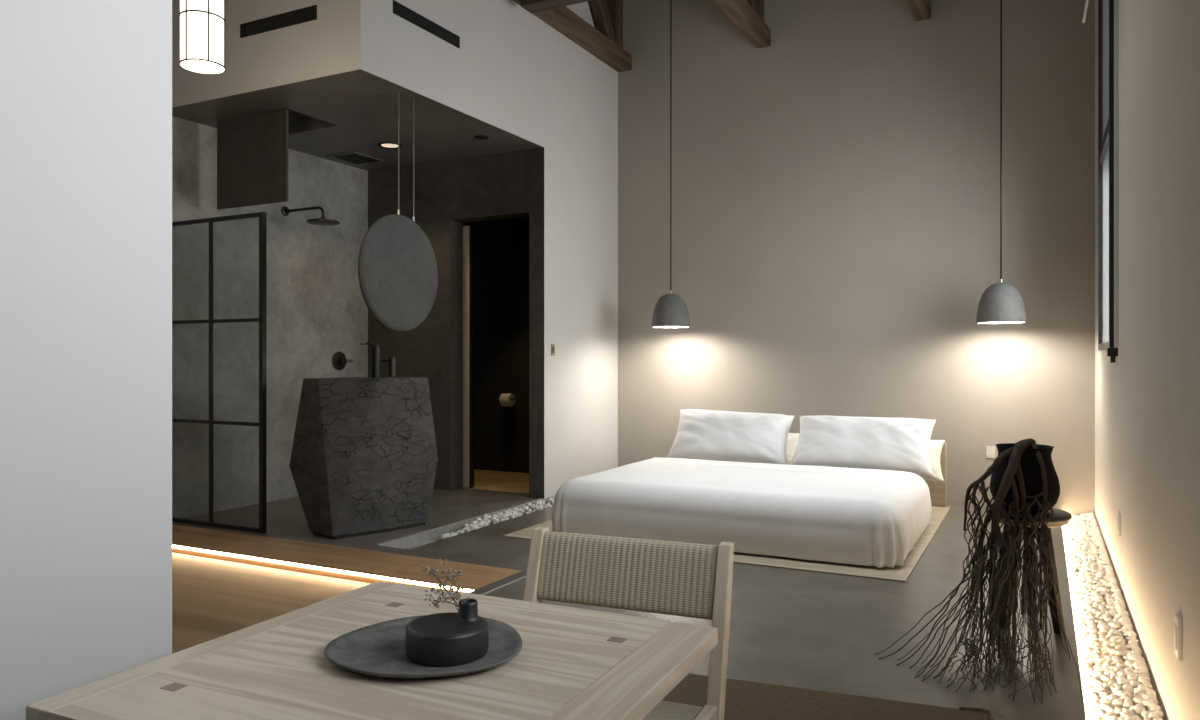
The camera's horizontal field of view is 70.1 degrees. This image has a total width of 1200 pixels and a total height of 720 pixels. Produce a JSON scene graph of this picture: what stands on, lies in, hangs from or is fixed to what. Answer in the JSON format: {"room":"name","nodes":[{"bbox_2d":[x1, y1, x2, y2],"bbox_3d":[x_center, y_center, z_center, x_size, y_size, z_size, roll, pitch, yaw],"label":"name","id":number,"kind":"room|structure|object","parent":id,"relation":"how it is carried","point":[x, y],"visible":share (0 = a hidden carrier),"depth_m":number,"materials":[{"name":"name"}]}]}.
{"room":"bedroom","nodes":[
{"label":"bedroom","id":0,"kind":"room"},
{"bbox_2d":[0,0,171,719],"bbox_3d":[-1.976,-1.505,-0.123,0.200,5.950,4.372,0,0,27],"label":"wall","id":1,"kind":"structure","parent":0,"point":[86,85],"depth_m":1.61,"materials":[{"name":"white paint"}]},
{"bbox_2d":[172,116,367,517],"bbox_3d":[-2.848,-0.362,7.573,0.200,3.205,2.455,0,0,27],"label":"wall","id":2,"kind":"structure","parent":0,"point":[317,309],"depth_m":7.21,"materials":[{"name":"concrete"}]},
{"bbox_2d":[281,206,339,225],"bbox_3d":[-2.505,-1.257,7.377,0.590,0.180,0.270,0,0,27],"label":"shower","id":3,"kind":"object","parent":2,"relation":"attached to","point":[285,211],"visible":1,"depth_m":7.32,"materials":[{"name":"black metal"}]},
{"bbox_2d":[332,352,352,369],"bbox_3d":[-2.430,0.009,8.090,0.070,0.176,0.213,0,0,27],"label":"shower valve","id":4,"kind":"object","parent":2,"relation":"attached to","point":[339,360],"visible":1,"depth_m":8.06,"materials":[{"name":"brown metal"}]},
{"bbox_2d":[172,553,370,653],"bbox_3d":[-4.266,1.370,2.495,4.530,0.200,6.928,0,0,27],"label":"floor","id":5,"kind":"structure","parent":0,"point":[212,599],"depth_m":4.66,"materials":[{"name":"brown wood"}]},
{"bbox_2d":[172,0,379,107],"bbox_3d":[-2.971,-3.172,6.324,3.324,2.615,0.177,0,0,27],"label":"wall","id":6,"kind":"structure","parent":0,"point":[344,36],"depth_m":5.80,"materials":[{"name":"white paint"}]},
{"bbox_2d":[240,5,316,37],"bbox_3d":[-2.193,-2.298,5.818,0.720,0.094,0.010,0,0,27],"label":"air slot","id":7,"kind":"object","parent":6,"relation":"attached to","point":[307,14],"visible":1,"depth_m":5.81,"materials":[{"name":"black metal"}]},
{"bbox_2d":[246,109,312,121],"bbox_3d":[-5.407,-1.505,5.444,0.200,5.950,11.126,0,0,27],"label":"wall","id":8,"kind":"structure","parent":0,"point":[292,115],"depth_m":9.30,"materials":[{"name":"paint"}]},
{"bbox_2d":[172,69,543,170],"bbox_3d":[-1.955,-2.074,7.098,2.224,0.422,2.480,0,0,27],"label":"ceiling","id":9,"kind":"structure","parent":0,"point":[356,110],"depth_m":6.67,"materials":[{"name":"paint"}]},
{"bbox_2d":[217,109,287,208],"bbox_3d":[-2.659,-1.522,6.536,0.756,0.684,0.020,0,0,27],"label":"panel","id":10,"kind":"object","parent":9,"relation":"hanging from","point":[252,151],"visible":1,"depth_m":6.51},
{"bbox_2d":[326,151,382,164],"bbox_3d":[-2.257,-1.859,7.890,0.340,0.011,0.380,0,0,27],"label":"ceiling vent","id":11,"kind":"object","parent":9,"relation":"in","point":[355,158],"visible":1,"depth_m":7.89,"materials":[{"name":"metal"}]},
{"bbox_2d":[332,153,377,163],"bbox_3d":[-2.255,-1.861,7.894,0.300,0.007,0.340,0,0,27],"label":"grille","id":12,"kind":"object","parent":11,"relation":"attached to","point":[352,158],"depth_m":7.89,"materials":[{"name":"black metal"}]},
{"bbox_2d":[378,142,401,148],"bbox_3d":[-1.821,-1.859,7.424,0.200,0.008,0.200,0,0,27],"label":"recessed light","id":13,"kind":"object","parent":9,"relation":"in","point":[389,145],"visible":0.94,"depth_m":7.42,"materials":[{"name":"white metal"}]},
{"bbox_2d":[358,92,437,330],"bbox_3d":[-1.389,-1.032,5.963,0.040,1.665,0.810,0,0,27],"label":"mirror","id":14,"kind":"object","parent":9,"relation":"hanging from","point":[398,273],"visible":1,"depth_m":5.91,"materials":[{"name":"mirror"}]},
{"bbox_2d":[475,135,488,139],"bbox_3d":[-0.987,-1.859,7.157,0.120,0.008,0.120,0,0,27],"label":"recessed light","id":15,"kind":"object","parent":9,"relation":"in","point":[480,137],"visible":1,"depth_m":7.15,"materials":[{"name":"black metal"}]},
{"bbox_2d":[368,148,543,498],"bbox_3d":[-1.344,-0.292,8.065,2.024,3.145,0.202,0,0,27],"label":"wall","id":16,"kind":"structure","parent":0,"point":[448,194],"depth_m":8.02,"materials":[{"name":"paint"}]},
{"bbox_2d":[463,225,473,487],"bbox_3d":[-1.541,-0.033,8.319,0.740,2.495,0.050,0,0,27],"label":"door","id":17,"kind":"structure","parent":16,"relation":"in","point":[468,231],"depth_m":8.15,"materials":[{"name":"brown wood"}]},
{"bbox_2d":[463,217,528,472],"bbox_3d":[-1.102,-0.323,8.763,1.914,3.085,1.261,0,0,27],"label":"wall","id":18,"kind":"structure","parent":0,"point":[501,246],"depth_m":9.38,"materials":[{"name":"black paint"}]},
{"bbox_3d":[-0.990,0.420,9.280,0.220,0.060,0.099,0,0,27],"label":"toilet roll holder","id":19,"kind":"object","parent":18,"relation":"attached to","visible":0},
{"bbox_2d":[499,393,515,406],"bbox_3d":[-1.000,0.432,9.240,0.120,0.142,0.142,0,0,27],"label":"toilet roll","id":20,"kind":"object","parent":19,"relation":"on","point":[505,400],"visible":1,"depth_m":9.19,"materials":[{"name":"paper"}]},
{"bbox_2d":[380,0,617,497],"bbox_3d":[-0.701,-1.590,7.266,0.150,5.780,3.576,0,0,27],"label":"wall","id":21,"kind":"structure","parent":0,"point":[511,71],"depth_m":7.77,"materials":[{"name":"white paint"}]},
{"bbox_2d":[398,540,434,548],"bbox_3d":[-1.240,1.287,5.791,0.229,0.034,0.480,0,0,27],"label":"trim","id":22,"kind":"structure","parent":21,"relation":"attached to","point":[423,542],"depth_m":5.89,"materials":[{"name":"concrete"}]},
{"bbox_2d":[393,0,459,48],"bbox_3d":[-1.222,-2.378,6.085,0.006,0.088,0.740,0,0,27],"label":"air slot","id":23,"kind":"object","parent":21,"relation":"attached to","point":[400,10],"visible":1,"depth_m":6.06,"materials":[{"name":"black metal"}]},
{"bbox_2d":[551,344,554,355],"bbox_3d":[-0.418,-0.090,7.640,0.010,0.100,0.055,0,0,27],"label":"light switch","id":24,"kind":"object","parent":21,"relation":"attached to","point":[552,345],"visible":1,"depth_m":7.63,"materials":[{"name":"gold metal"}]},
{"bbox_2d":[172,469,1085,719],"bbox_3d":[-1.502,1.345,3.432,6.585,0.250,11.126,0,0,27],"label":"floor","id":25,"kind":"structure","parent":0,"point":[811,630],"depth_m":4.12,"materials":[{"name":"concrete"}]},
{"bbox_2d":[172,212,266,533],"bbox_3d":[-2.823,0.089,6.269,1.031,2.262,0.036,0,0,27],"label":"screen","id":26,"kind":"object","parent":25,"relation":"on","point":[262,319],"visible":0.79,"depth_m":6.12,"materials":[{"name":"black metal"}]},
{"bbox_2d":[172,524,520,591],"bbox_3d":[-2.567,1.244,5.791,4.533,0.051,0.449,0,0,27],"label":"step","id":27,"kind":"structure","parent":25,"relation":"on","point":[391,565],"depth_m":5.26,"materials":[{"name":"brown wood"}]},
{"bbox_2d":[172,547,468,592],"bbox_3d":[-2.667,1.264,5.595,4.533,0.035,0.052,0,0,27],"label":"trim","id":28,"kind":"structure","parent":27,"relation":"attached to","point":[174,550],"depth_m":5.19,"materials":[{"name":"brown wood"}]},
{"bbox_2d":[172,545,473,591],"bbox_3d":[-2.651,1.236,5.591,4.465,0.015,0.006,0,0,27],"label":"led strip","id":29,"kind":"object","parent":27,"relation":"attached to","point":[174,546],"visible":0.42,"depth_m":5.08,"materials":[{"name":"white"}]},
{"bbox_2d":[289,342,437,538],"bbox_3d":[-1.726,0.544,6.304,0.832,1.352,0.970,0,0,27],"label":"washbasin","id":30,"kind":"object","parent":25,"relation":"on","point":[364,459],"visible":1,"depth_m":5.96,"materials":[{"name":"black stone"}]},
{"bbox_2d":[362,342,395,378],"bbox_3d":[-1.627,0.044,6.292,0.216,0.352,0.156,0,0,27],"label":"faucet","id":31,"kind":"object","parent":30,"relation":"on","point":[376,359],"depth_m":6.28,"materials":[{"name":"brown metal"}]},
{"bbox_2d":[376,496,553,547],"bbox_3d":[-0.643,1.258,7.230,0.025,0.084,3.586,0,0,27],"label":"pebbles","id":32,"kind":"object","parent":25,"relation":"in","point":[434,534],"depth_m":6.20,"materials":[{"name":"stone"}]},
{"bbox_2d":[469,571,526,594],"bbox_3d":[-2.096,1.344,1.642,0.100,0.252,7.400,0,0,27],"label":"trim","id":33,"kind":"structure","parent":25,"relation":"on","point":[518,575],"depth_m":4.67,"materials":[{"name":"metal"}]},
{"bbox_2d":[481,576,525,594],"bbox_3d":[-2.063,1.228,1.625,0.014,0.023,7.400,0,0,27],"label":"trim","id":34,"kind":"structure","parent":25,"relation":"on","point":[524,576],"depth_m":4.61,"materials":[{"name":"metal"}]},
{"bbox_2d":[503,442,950,581],"bbox_3d":[1.117,0.950,6.492,2.640,0.539,2.675,0,0,27],"label":"frame","id":35,"kind":"object","parent":25,"relation":"on","point":[938,490],"visible":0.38,"depth_m":5.20,"materials":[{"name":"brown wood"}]},
{"bbox_2d":[552,457,931,567],"bbox_3d":[1.020,1.007,6.115,2.379,0.380,1.596,0,0,27],"label":"duvet","id":36,"kind":"object","parent":35,"relation":"on","point":[855,516],"visible":0.98,"depth_m":5.51,"materials":[{"name":"white fabric"}]},
{"bbox_3d":[1.253,1.037,6.624,1.920,0.124,2.195,0,0,27],"label":"mattress","id":37,"kind":"object","parent":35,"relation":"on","visible":0},
{"bbox_2d":[666,409,793,463],"bbox_3d":[1.101,0.656,7.273,1.050,0.451,0.382,0,0,24],"label":"pillow","id":38,"kind":"object","parent":37,"relation":"on","point":[714,435],"visible":0.94,"depth_m":7.15,"materials":[{"name":"white fabric"}]},
{"bbox_2d":[786,433,799,464],"bbox_3d":[1.325,0.800,7.596,0.980,0.325,0.248,0,0,27],"label":"pillow","id":39,"kind":"object","parent":37,"relation":"on","point":[792,440],"visible":0.09,"depth_m":7.39,"materials":[{"name":"beige fabric"}]},
{"bbox_2d":[790,415,935,476],"bbox_3d":[2.059,0.664,6.737,1.100,0.431,0.381,0,0,29],"label":"pillow","id":40,"kind":"object","parent":37,"relation":"on","point":[881,443],"visible":0.91,"depth_m":6.61,"materials":[{"name":"white fabric"}]},
{"bbox_2d":[920,440,944,482],"bbox_3d":[2.317,0.810,7.087,1.020,0.325,0.246,0,0,27],"label":"pillow","id":41,"kind":"object","parent":37,"relation":"on","point":[935,448],"visible":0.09,"depth_m":6.85,"materials":[{"name":"beige fabric"}]},
{"bbox_2d":[662,673,993,719],"bbox_3d":[-0.123,1.208,2.309,2.315,0.022,2.215,0,0,20],"label":"rug","id":42,"kind":"object","parent":25,"relation":"on","point":[744,700],"visible":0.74,"depth_m":2.99,"materials":[{"name":"fabric"}]},
{"bbox_2d":[26,581,717,719],"bbox_3d":[-0.306,0.853,1.420,0.800,0.708,0.775,0,0,25],"label":"dining table","id":43,"kind":"object","parent":42,"relation":"on","point":[572,663],"visible":0.88,"depth_m":1.35,"materials":[{"name":"brown wood"}]},
{"bbox_2d":[324,615,522,677],"bbox_3d":[-0.299,0.490,1.463,0.328,0.018,0.308,0,0,-12],"label":"serving plate","id":44,"kind":"object","parent":43,"relation":"on","point":[378,649],"visible":0.64,"depth_m":1.43,"materials":[{"name":"stone"}]},
{"bbox_2d":[405,598,488,666],"bbox_3d":[-0.255,0.450,1.431,0.137,0.082,0.137,0,0,20],"label":"bud vase","id":45,"kind":"object","parent":44,"relation":"on","point":[461,637],"visible":0.99,"depth_m":1.39,"materials":[{"name":"black ceramic"}]},
{"bbox_2d":[422,564,457,603],"bbox_3d":[-0.265,0.394,1.459,0.082,0.088,0.038,0,0,-2],"label":"flower sprig","id":46,"kind":"object","parent":45,"relation":"in","point":[427,569],"visible":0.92,"depth_m":1.46,"materials":[{"name":"plant"}]},
{"bbox_2d":[424,586,461,609],"bbox_3d":[-0.260,0.411,1.454,0.066,0.052,0.053,0,0,22],"label":"flower sprig","id":47,"kind":"object","parent":45,"relation":"in","point":[445,598],"visible":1,"depth_m":1.45,"materials":[{"name":"plant"}]},
{"bbox_2d":[438,558,469,603],"bbox_3d":[-0.247,0.387,1.452,0.046,0.100,0.041,0,0,45],"label":"flower sprig","id":48,"kind":"object","parent":45,"relation":"in","point":[450,586],"visible":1,"depth_m":1.45,"materials":[{"name":"plant"}]},
{"bbox_2d":[523,527,733,719],"bbox_3d":[-0.027,0.814,1.814,0.504,0.787,0.549,0,0,22],"label":"dining chair","id":49,"kind":"object","parent":42,"relation":"on","point":[692,580],"visible":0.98,"depth_m":1.99,"materials":[{"name":"brown wood"}]},
{"bbox_2d":[985,507,1071,634],"bbox_3d":[1.975,0.958,3.954,0.360,0.525,0.360,0,0,27],"label":"stool","id":50,"kind":"object","parent":25,"relation":"on","point":[1059,518],"visible":0.34,"depth_m":3.84,"materials":[{"name":"black wood"}]},
{"bbox_2d":[990,443,1059,512],"bbox_3d":[1.964,0.546,3.960,0.292,0.298,0.292,0,0,27],"label":"urn","id":51,"kind":"object","parent":50,"relation":"on","point":[1030,466],"visible":0.62,"depth_m":3.85,"materials":[{"name":"black ceramic"}]},
{"bbox_2d":[874,438,1082,704],"bbox_3d":[1.673,0.789,3.480,1.018,0.861,0.714,0,0,-35],"label":"fringed throw","id":52,"kind":"object","parent":51,"relation":"in","point":[995,541],"visible":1,"depth_m":3.62,"materials":[{"name":"fabric"}]},
{"bbox_3d":[2.540,1.370,4.387,0.272,0.100,5.726,0,0,27],"label":"trim","id":53,"kind":"structure","parent":25,"relation":"on","visible":0},
{"bbox_2d":[1062,512,1149,719],"bbox_3d":[2.620,1.269,4.519,0.246,0.117,5.403,0,0,27],"label":"pebble bed","id":54,"kind":"object","parent":53,"relation":"on","point":[1093,581],"visible":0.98,"depth_m":4.21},
{"bbox_2d":[1083,691,1089,696],"bbox_3d":[1.875,1.288,3.277,0.050,0.034,0.042,0,0,37],"label":"pebble","id":55,"kind":"object","parent":54,"relation":"on","point":[1085,693],"visible":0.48,"depth_m":3.27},
{"bbox_2d":[1084,697,1095,703],"bbox_3d":[1.847,1.286,3.224,0.048,0.032,0.039,0,0,20],"label":"pebble","id":56,"kind":"object","parent":54,"relation":"on","point":[1086,700],"visible":0.53,"depth_m":3.21,"materials":[{"name":"stone"}]},
{"bbox_2d":[1089,688,1098,694],"bbox_3d":[1.900,1.280,3.294,0.031,0.027,0.039,0,0,-15],"label":"pebble","id":57,"kind":"object","parent":54,"relation":"on","point":[1090,689],"visible":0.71,"depth_m":3.29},
{"bbox_2d":[1090,703,1100,709],"bbox_3d":[1.827,1.279,3.156,0.040,0.032,0.038,0,0,-5],"label":"pebble","id":58,"kind":"object","parent":54,"relation":"on","point":[1095,706],"visible":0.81,"depth_m":3.14,"materials":[{"name":"stone"}]},
{"bbox_2d":[1090,699,1101,708],"bbox_3d":[1.840,1.277,3.173,0.036,0.032,0.040,0,0,-18],"label":"pebble","id":59,"kind":"object","parent":54,"relation":"on","point":[1092,701],"visible":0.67,"depth_m":3.17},
{"bbox_2d":[1093,716,1101,719],"bbox_3d":[1.767,1.280,3.042,0.035,0.024,0.038,0,0,7],"label":"pebble","id":60,"kind":"object","parent":54,"relation":"on","point":[1095,717],"visible":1,"depth_m":3.04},
{"bbox_2d":[1096,712,1105,718],"bbox_3d":[1.802,1.276,3.068,0.036,0.026,0.032,0,0,-4],"label":"pebble","id":61,"kind":"object","parent":54,"relation":"on","point":[1100,714],"visible":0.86,"depth_m":3.06,"materials":[{"name":"stone"}]},
{"bbox_2d":[1098,685,1106,692],"bbox_3d":[1.937,1.269,3.300,0.032,0.025,0.029,0,0,29],"label":"pebble","id":62,"kind":"object","parent":54,"relation":"on","point":[1100,687],"visible":0.93,"depth_m":3.29,"materials":[{"name":"stone"}]},
{"bbox_2d":[1099,692,1107,698],"bbox_3d":[1.914,1.277,3.251,0.030,0.027,0.030,0,0,39],"label":"pebble","id":63,"kind":"object","parent":54,"relation":"on","point":[1102,694],"visible":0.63,"depth_m":3.25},
{"bbox_2d":[1100,698,1112,704],"bbox_3d":[1.880,1.266,3.163,0.059,0.028,0.035,0,0,27],"label":"pebble","id":64,"kind":"object","parent":54,"relation":"on","point":[1104,700],"visible":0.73,"depth_m":3.15,"materials":[{"name":"stone"}]},
{"bbox_2d":[1103,683,1110,688],"bbox_3d":[1.964,1.264,3.317,0.026,0.022,0.027,0,0,-26],"label":"pebble","id":65,"kind":"object","parent":54,"relation":"on","point":[1107,686],"visible":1,"depth_m":3.31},
{"bbox_2d":[1102,705,1112,712],"bbox_3d":[1.846,1.270,3.111,0.031,0.024,0.042,0,0,-14],"label":"pebble","id":66,"kind":"object","parent":54,"relation":"on","point":[1106,707],"visible":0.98,"depth_m":3.11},
{"bbox_2d":[1107,709,1115,714],"bbox_3d":[1.842,1.269,3.084,0.026,0.021,0.026,0,0,-15],"label":"pebble","id":67,"kind":"object","parent":54,"relation":"on","point":[1109,711],"visible":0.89,"depth_m":3.08,"materials":[{"name":"stone"}]},
{"bbox_2d":[1108,681,1117,686],"bbox_3d":[1.998,1.263,3.332,0.053,0.026,0.033,0,0,-30],"label":"pebble","id":68,"kind":"object","parent":54,"relation":"on","point":[1111,683],"visible":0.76,"depth_m":3.32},
{"bbox_2d":[1106,715,1119,719],"bbox_3d":[1.810,1.272,3.019,0.049,0.034,0.042,0,0,8],"label":"pebble","id":69,"kind":"object","parent":54,"relation":"on","point":[1112,716],"visible":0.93,"depth_m":3.02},
{"bbox_2d":[1109,695,1117,699],"bbox_3d":[1.909,1.261,3.176,0.041,0.030,0.032,0,0,-41],"label":"pebble","id":70,"kind":"object","parent":54,"relation":"on","point":[1112,697],"visible":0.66,"depth_m":3.17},
{"bbox_2d":[1110,704,1120,708],"bbox_3d":[1.879,1.267,3.126,0.040,0.024,0.027,0,0,8],"label":"pebble","id":71,"kind":"object","parent":54,"relation":"on","point":[1113,706],"visible":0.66,"depth_m":3.12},
{"bbox_2d":[1112,699,1123,706],"bbox_3d":[1.900,1.261,3.141,0.040,0.033,0.039,0,0,-29],"label":"pebble","id":72,"kind":"object","parent":54,"relation":"on","point":[1116,701],"visible":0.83,"depth_m":3.13,"materials":[{"name":"stone"}]},
{"bbox_2d":[1114,708,1122,714],"bbox_3d":[1.864,1.261,3.072,0.031,0.022,0.034,0,0,32],"label":"pebble","id":73,"kind":"object","parent":54,"relation":"on","point":[1117,711],"visible":0.84,"depth_m":3.06,"materials":[{"name":"stone"}]},
{"bbox_2d":[1118,680,1124,685],"bbox_3d":[2.018,1.252,3.309,0.030,0.027,0.030,0,0,1],"label":"pebble","id":74,"kind":"object","parent":54,"relation":"on","point":[1120,682],"visible":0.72,"depth_m":3.30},
{"bbox_2d":[1119,696,1131,701],"bbox_3d":[1.934,1.252,3.151,0.033,0.031,0.040,0,0,-25],"label":"pebble","id":75,"kind":"object","parent":54,"relation":"on","point":[1122,698],"visible":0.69,"depth_m":3.15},
{"bbox_2d":[1117,691,1133,701],"bbox_3d":[1.954,1.254,3.180,0.044,0.042,0.050,0,0,-27],"label":"pebble","id":76,"kind":"object","parent":54,"relation":"on","point":[1120,693],"visible":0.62,"depth_m":3.17,"materials":[{"name":"stone"}]},
{"bbox_2d":[1121,711,1131,717],"bbox_3d":[1.853,1.256,3.012,0.032,0.030,0.040,0,0,4],"label":"pebble","id":77,"kind":"object","parent":54,"relation":"on","point":[1123,714],"visible":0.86,"depth_m":3.01,"materials":[{"name":"stone"}]},
{"bbox_2d":[1123,679,1131,684],"bbox_3d":[2.039,1.252,3.310,0.041,0.034,0.038,0,0,-25],"label":"pebble","id":78,"kind":"object","parent":54,"relation":"on","point":[1127,681],"visible":0.52,"depth_m":3.30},
{"bbox_2d":[1123,702,1132,707],"bbox_3d":[1.918,1.254,3.109,0.038,0.027,0.034,0,0,-32],"label":"pebble","id":79,"kind":"object","parent":54,"relation":"on","point":[1126,704],"visible":0.89,"depth_m":3.10,"materials":[{"name":"stone"}]},
{"bbox_2d":[1123,684,1132,690],"bbox_3d":[2.004,1.248,3.248,0.038,0.029,0.036,0,0,-17],"label":"pebble","id":80,"kind":"object","parent":54,"relation":"on","point":[1126,686],"visible":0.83,"depth_m":3.25,"materials":[{"name":"stone"}]},
{"bbox_2d":[1123,708,1134,715],"bbox_3d":[1.881,1.254,3.038,0.038,0.028,0.040,0,0,-16],"label":"pebble","id":81,"kind":"object","parent":54,"relation":"on","point":[1124,709],"visible":0.66,"depth_m":3.03,"materials":[{"name":"stone"}]},
{"bbox_2d":[1124,698,1133,703],"bbox_3d":[1.925,1.249,3.115,0.030,0.026,0.048,0,0,42],"label":"pebble","id":82,"kind":"object","parent":54,"relation":"on","point":[1126,699],"visible":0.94,"depth_m":3.11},
{"bbox_2d":[1130,681,1137,687],"bbox_3d":[2.048,1.242,3.268,0.040,0.030,0.046,0,0,19],"label":"pebble","id":83,"kind":"object","parent":54,"relation":"on","point":[1133,683],"visible":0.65,"depth_m":3.26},
{"bbox_2d":[1132,716,1141,719],"bbox_3d":[1.864,1.249,2.973,0.030,0.021,0.033,0,0,-22],"label":"pebble","id":84,"kind":"object","parent":54,"relation":"on","point":[1133,717],"visible":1,"depth_m":2.97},
{"bbox_2d":[1133,697,1142,703],"bbox_3d":[1.955,1.239,3.108,0.034,0.025,0.033,0,0,-25],"label":"pebble","id":85,"kind":"object","parent":54,"relation":"on","point":[1137,700],"visible":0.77,"depth_m":3.10,"materials":[{"name":"stone"}]},
{"bbox_2d":[1134,690,1143,694],"bbox_3d":[2.006,1.240,3.185,0.034,0.025,0.031,0,0,33],"label":"pebble","id":86,"kind":"object","parent":54,"relation":"on","point":[1136,692],"visible":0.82,"depth_m":3.18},
{"bbox_2d":[1133,705,1145,715],"bbox_3d":[1.913,1.244,3.032,0.047,0.031,0.041,0,0,-34],"label":"pebble","id":87,"kind":"object","parent":54,"relation":"on","point":[1137,709],"visible":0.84,"depth_m":3.02,"materials":[{"name":"stone"}]},
{"bbox_2d":[1138,686,1147,691],"bbox_3d":[2.025,1.234,3.188,0.034,0.030,0.037,0,0,-24],"label":"pebble","id":88,"kind":"object","parent":54,"relation":"on","point":[1142,688],"visible":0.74,"depth_m":3.19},
{"bbox_2d":[1138,679,1150,684],"bbox_3d":[2.076,1.233,3.260,0.038,0.030,0.049,0,0,-25],"label":"pebble","id":89,"kind":"object","parent":54,"relation":"on","point":[1141,681],"visible":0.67,"depth_m":3.25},
{"bbox_2d":[1142,694,1154,700],"bbox_3d":[1.996,1.232,3.111,0.042,0.029,0.050,0,0,6],"label":"pebble","id":90,"kind":"object","parent":54,"relation":"on","point":[1147,697],"visible":0.66,"depth_m":3.10,"materials":[{"name":"stone"}]},
{"bbox_2d":[1146,701,1156,706],"bbox_3d":[1.962,1.231,3.041,0.039,0.033,0.043,0,0,39],"label":"pebble","id":91,"kind":"object","parent":54,"relation":"on","point":[1149,703],"visible":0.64,"depth_m":3.04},
{"bbox_2d":[1149,698,1158,704],"bbox_3d":[1.985,1.229,3.067,0.032,0.027,0.032,0,0,11],"label":"pebble","id":92,"kind":"object","parent":54,"relation":"on","point":[1154,700],"visible":0.64,"depth_m":3.06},
{"bbox_2d":[1147,705,1161,710],"bbox_3d":[1.960,1.232,3.024,0.043,0.026,0.036,0,0,-4],"label":"pebble","id":93,"kind":"object","parent":54,"relation":"on","point":[1158,706],"visible":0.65,"depth_m":3.02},
{"bbox_2d":[1149,712,1160,719],"bbox_3d":[1.911,1.232,2.947,0.036,0.032,0.034,0,0,-39],"label":"pebble","id":94,"kind":"object","parent":54,"relation":"on","point":[1152,715],"visible":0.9,"depth_m":2.94,"materials":[{"name":"stone"}]},
{"bbox_2d":[1149,707,1160,710],"bbox_3d":[1.946,1.229,3.000,0.036,0.026,0.036,0,0,37],"label":"pebble","id":95,"kind":"object","parent":54,"relation":"on","point":[1151,708],"visible":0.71,"depth_m":2.99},
{"bbox_2d":[618,0,1094,515],"bbox_3d":[0.780,-1.505,8.627,7.885,5.950,0.200,0,0,27],"label":"wall","id":96,"kind":"structure","parent":0,"point":[836,181],"depth_m":7.68,"materials":[{"name":"beige paint"}]},
{"bbox_2d":[986,446,994,457],"bbox_3d":[3.294,0.775,7.213,0.070,0.100,0.010,0,0,27],"label":"wall outlet","id":97,"kind":"object","parent":96,"relation":"attached to","point":[990,450],"visible":1,"depth_m":7.21,"materials":[{"name":"white plastic"}]},
{"bbox_2d":[1095,0,1199,719],"bbox_3d":[1.469,-1.505,1.901,0.100,5.950,11.126,0,0,27],"label":"wall","id":98,"kind":"structure","parent":0,"point":[1147,402],"depth_m":3.23,"materials":[{"name":"paint"}]},
{"bbox_2d":[1082,0,1088,22],"bbox_3d":[3.560,-2.695,6.192,0.062,0.395,0.342,0,0,16],"label":"rod","id":99,"kind":"object","parent":98,"relation":"attached to","point":[1086,1],"visible":1,"depth_m":6.29,"materials":[{"name":"white plastic"}]},
{"bbox_2d":[1098,0,1117,362],"bbox_3d":[3.303,-1.357,5.520,0.111,2.745,1.684,0,0,29],"label":"window","id":100,"kind":"structure","parent":98,"relation":"in","point":[1107,9],"depth_m":6.23,"materials":[{"name":"black metal"}]},
{"bbox_2d":[1116,511,1120,535],"bbox_3d":[2.840,0.895,4.690,0.014,0.120,0.110,0,0,27],"label":"wall outlet","id":101,"kind":"object","parent":98,"relation":"attached to","point":[1118,517],"visible":1,"depth_m":4.64,"materials":[{"name":"white plastic"}]},
{"bbox_2d":[1174,613,1181,660],"bbox_3d":[1.794,0.858,2.659,0.014,0.125,0.085,0,0,27],"label":"wall outlet","id":102,"kind":"object","parent":98,"relation":"attached to","point":[1177,619],"visible":1,"depth_m":2.63,"materials":[{"name":"white plastic"}]},
{"bbox_3d":[-1.768,-4.530,3.681,7.885,0.100,11.326,0,0,27],"label":"ceiling","id":103,"kind":"structure","parent":0,"visible":0},
{"bbox_2d":[179,0,225,73],"bbox_3d":[-2.197,-3.050,4.731,0.234,2.861,0.234,0,0,-29],"label":"paper lantern","id":104,"kind":"object","parent":103,"relation":"hanging from","point":[202,22],"visible":1,"depth_m":4.64,"materials":[{"name":"white"}]},
{"bbox_2d":[182,60,223,70],"bbox_3d":[-2.197,-1.634,4.731,0.216,0.004,0.216,0,0,27],"label":"diffuser","id":105,"kind":"object","parent":104,"relation":"attached to","point":[191,65],"depth_m":4.74,"materials":[{"name":"white paper"}]},
{"bbox_2d":[513,0,631,71],"bbox_3d":[-1.804,-3.745,4.782,0.157,1.569,8.999,0,0,27],"label":"roof truss","id":106,"kind":"object","parent":103,"relation":"attached to","point":[605,42],"visible":1,"depth_m":8.23,"materials":[{"name":"wood"}]},
{"bbox_2d":[520,0,591,12],"bbox_3d":[1.209,-2.904,6.037,4.080,0.110,0.170,0,0,27],"label":"cross beam","id":107,"kind":"structure","parent":106,"relation":"attached to","point":[532,6],"depth_m":6.86,"materials":[{"name":"wood"}]},
{"bbox_2d":[652,0,689,327],"bbox_3d":[0.668,-2.395,8.070,0.356,4.170,0.356,0,0,27],"label":"pendant lamp","id":108,"kind":"object","parent":103,"relation":"hanging from","point":[670,311],"visible":1,"depth_m":7.98,"materials":[{"name":"concrete"}]},
{"bbox_2d":[713,0,770,47],"bbox_3d":[-0.507,-3.745,4.115,0.139,1.569,8.999,0,0,27],"label":"roof truss","id":109,"kind":"object","parent":103,"relation":"attached to","point":[747,15],"visible":1,"depth_m":7.64,"materials":[{"name":"wood"}]},
{"bbox_2d":[908,0,930,20],"bbox_3d":[0.758,-3.745,3.463,0.127,1.569,8.999,0,0,27],"label":"roof truss","id":110,"kind":"object","parent":103,"relation":"attached to","point":[921,9],"visible":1,"depth_m":7.25,"materials":[{"name":"wood"}]},
{"bbox_2d":[976,0,1025,323],"bbox_3d":[3.176,-2.388,6.778,0.356,4.185,0.356,0,0,27],"label":"pendant lamp","id":111,"kind":"object","parent":103,"relation":"hanging from","point":[1000,303],"visible":1,"depth_m":6.68,"materials":[{"name":"concrete"}]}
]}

